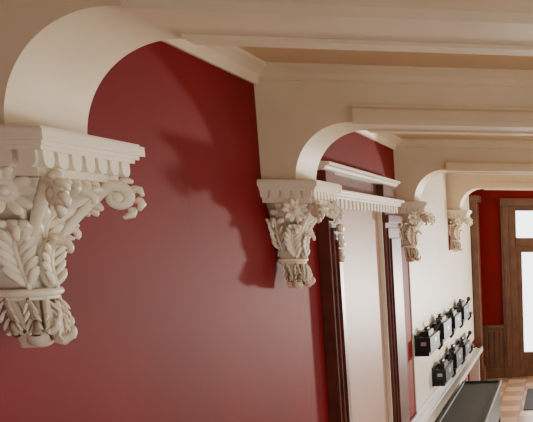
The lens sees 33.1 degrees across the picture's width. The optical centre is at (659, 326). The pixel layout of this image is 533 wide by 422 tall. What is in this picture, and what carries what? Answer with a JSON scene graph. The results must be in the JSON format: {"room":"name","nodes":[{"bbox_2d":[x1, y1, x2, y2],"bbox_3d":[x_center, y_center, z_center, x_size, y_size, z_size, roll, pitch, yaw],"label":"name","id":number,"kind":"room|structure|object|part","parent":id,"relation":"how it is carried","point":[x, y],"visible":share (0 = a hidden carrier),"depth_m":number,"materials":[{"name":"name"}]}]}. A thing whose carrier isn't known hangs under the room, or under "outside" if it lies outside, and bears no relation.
{"room":"entrance hallway","nodes":[
{"label":"entrance hallway","id":0,"kind":"room"},
{"bbox_2d":[0,41,473,421],"bbox_3d":[-2.212,0.151,5.214,0.150,3.250,13.200,-1,8,-8],"label":"wall","id":1,"kind":"structure","parent":0,"point":[183,309],"depth_m":2.62,"materials":[{"name":"red paint"}]},
{"bbox_2d":[0,124,145,347],"bbox_3d":[-1.527,-0.210,1.765,0.286,0.530,0.392,-1,8,-8],"label":"corbel","id":2,"kind":"object","parent":1,"relation":"attached to","point":[51,179],"visible":1,"depth_m":1.72,"materials":[{"name":"paint"}]},
{"bbox_2d":[0,0,532,133],"bbox_3d":[0.518,-0.771,1.976,4.400,0.523,0.425,-1,8,-8],"label":"ceiling beam","id":3,"kind":"structure","parent":2,"relation":"on","point":[55,55],"depth_m":1.69,"materials":[{"name":"beige paint"}]},
{"bbox_2d":[257,179,343,288],"bbox_3d":[-1.776,-0.456,3.518,0.286,0.530,0.392,-1,8,-8],"label":"corbel","id":4,"kind":"object","parent":1,"relation":"attached to","point":[294,206],"visible":1,"depth_m":3.42,"materials":[{"name":"paint"}]},
{"bbox_2d":[254,62,532,179],"bbox_3d":[0.269,-1.017,3.729,4.400,0.523,0.425,-1,8,-8],"label":"ceiling beam","id":5,"kind":"structure","parent":4,"relation":"on","point":[302,108],"depth_m":3.34,"materials":[{"name":"beige paint"}]},
{"bbox_2d":[162,39,446,173],"bbox_3d":[-2.085,-1.407,4.936,0.085,0.088,13.050,-1,8,-8],"label":"crown molding","id":6,"kind":"structure","parent":1,"relation":"attached to","point":[234,60],"depth_m":2.98,"materials":[{"name":"beige paint"}]},
{"bbox_2d":[316,161,409,421],"bbox_3d":[-2.050,0.355,5.092,0.130,2.880,1.820,-1,8,-8],"label":"doorway","id":7,"kind":"object","parent":1,"relation":"attached to","point":[360,257],"visible":0.89,"depth_m":4.90,"materials":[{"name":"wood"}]},
{"bbox_3d":[-2.050,-0.943,4.910,0.130,0.260,1.820,-1,8,-8],"label":"cornice","id":8,"kind":"part","parent":7,"relation":"part of","materials":[{"name":"beige paint"}]},
{"bbox_3d":[-2.103,0.328,5.071,0.020,2.340,1.560,-1,8,-8],"label":"pale panel","id":9,"kind":"part","parent":7,"relation":"part of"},
{"bbox_2d":[397,201,435,261],"bbox_3d":[-2.163,-0.839,6.244,0.286,0.530,0.392,-1,8,-8],"label":"corbel","id":10,"kind":"object","parent":1,"relation":"attached to","point":[413,214],"visible":1,"depth_m":6.15,"materials":[{"name":"paint"}]},
{"bbox_2d":[393,138,532,200],"bbox_3d":[-0.118,-1.401,6.456,4.400,0.523,0.425,-1,8,-8],"label":"ceiling beam","id":11,"kind":"structure","parent":10,"relation":"on","point":[416,161],"depth_m":6.06,"materials":[{"name":"beige paint"}]},
{"bbox_2d":[408,173,473,412],"bbox_3d":[-2.637,-0.678,8.739,0.012,2.410,4.540,-1,8,-8],"label":"wall panel","id":12,"kind":"object","parent":1,"relation":"attached to","point":[442,277],"depth_m":7.85,"materials":[{"name":"white paint"}]},
{"bbox_2d":[414,297,472,356],"bbox_3d":[-2.477,-0.063,8.307,0.158,0.348,3.400,-1,8,-8],"label":"mailboxes","id":13,"kind":"object","parent":1,"relation":"attached to","point":[432,337],"visible":1,"depth_m":7.47,"materials":[{"name":"black metal"}]},
{"bbox_2d":[447,210,472,251],"bbox_3d":[-2.550,-1.222,8.970,0.286,0.530,0.392,-1,8,-8],"label":"corbel","id":14,"kind":"object","parent":1,"relation":"attached to","point":[457,219],"visible":1,"depth_m":8.87,"materials":[{"name":"paint"}]},
{"bbox_2d":[445,172,532,209],"bbox_3d":[-0.505,-1.784,9.182,4.400,0.523,0.425,-1,8,-8],"label":"ceiling beam","id":15,"kind":"structure","parent":14,"relation":"on","point":[458,186],"depth_m":8.78,"materials":[{"name":"beige paint"}]},
{"bbox_2d":[469,195,486,380],"bbox_3d":[-2.904,-0.566,11.210,0.160,3.000,0.330,-1,8,-8],"label":"pilaster","id":16,"kind":"object","parent":1,"relation":"attached to","point":[474,200],"visible":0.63,"depth_m":11.08,"materials":[{"name":"brown wood"}]},
{"bbox_2d":[238,46,532,140],"bbox_3d":[0.041,-1.552,5.294,4.700,0.100,13.200,-1,8,-8],"label":"ceiling","id":17,"kind":"structure","parent":0,"point":[267,54],"depth_m":3.17,"materials":[{"name":"beige paint"}]},
{"bbox_2d":[410,347,482,421],"bbox_3d":[-2.450,0.967,8.354,0.187,0.760,4.800,-1,8,-8],"label":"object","id":18,"kind":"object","parent":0,"point":[436,403],"depth_m":7.78,"materials":[{"name":"white wood"}]},
{"bbox_2d":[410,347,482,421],"bbox_3d":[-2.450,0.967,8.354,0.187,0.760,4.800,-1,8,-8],"label":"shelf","id":19,"kind":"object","parent":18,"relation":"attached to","point":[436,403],"depth_m":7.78,"materials":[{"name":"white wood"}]},
{"bbox_2d":[432,330,473,385],"bbox_3d":[-2.533,0.347,8.765,0.158,0.348,2.600,-1,8,-8],"label":"mailboxes","id":20,"kind":"object","parent":18,"relation":"attached to","point":[447,365],"visible":1,"depth_m":8.16,"materials":[{"name":"black metal"}]},
{"bbox_2d":[472,189,532,324],"bbox_3d":[-0.867,-0.792,11.926,4.400,3.250,0.150,-1,8,-8],"label":"wall","id":21,"kind":"structure","parent":0,"point":[489,207],"depth_m":11.51,"materials":[{"name":"red paint"}]},
{"bbox_2d":[483,325,504,377],"bbox_3d":[-2.813,0.424,11.714,0.440,0.900,0.060,-1,8,-8],"label":"wainscoting","id":22,"kind":"structure","parent":21,"relation":"attached to","point":[493,335],"depth_m":11.71,"materials":[{"name":"brown wood"}]},
{"bbox_2d":[500,198,532,377],"bbox_3d":[-1.859,-0.630,11.742,1.500,2.980,0.180,-1,8,-8],"label":"door","id":23,"kind":"structure","parent":21,"relation":"in","point":[518,363],"depth_m":11.62,"materials":[{"name":"brown wood"}]},
{"bbox_2d":[487,376,532,421],"bbox_3d":[0.041,1.766,5.761,4.700,0.100,13.200,-1,8,-8],"label":"floor","id":24,"kind":"structure","parent":0,"point":[513,391],"depth_m":10.37,"materials":[{"name":"tile"}]},
{"bbox_2d":[437,380,501,421],"bbox_3d":[-1.924,1.159,7.130,0.450,0.720,2.400,-1,8,-8],"label":"console table","id":25,"kind":"object","parent":24,"relation":"on","point":[473,401],"visible":1,"depth_m":7.34,"materials":[{"name":"black"}]},
{"bbox_2d":[524,388,532,409],"bbox_3d":[-1.526,1.059,10.385,0.900,0.012,1.300,-1,8,-8],"label":"door mat","id":26,"kind":"object","parent":24,"relation":"on","point":[528,405],"visible":1,"depth_m":10.20,"materials":[{"name":"grey rubber"}]}
]}

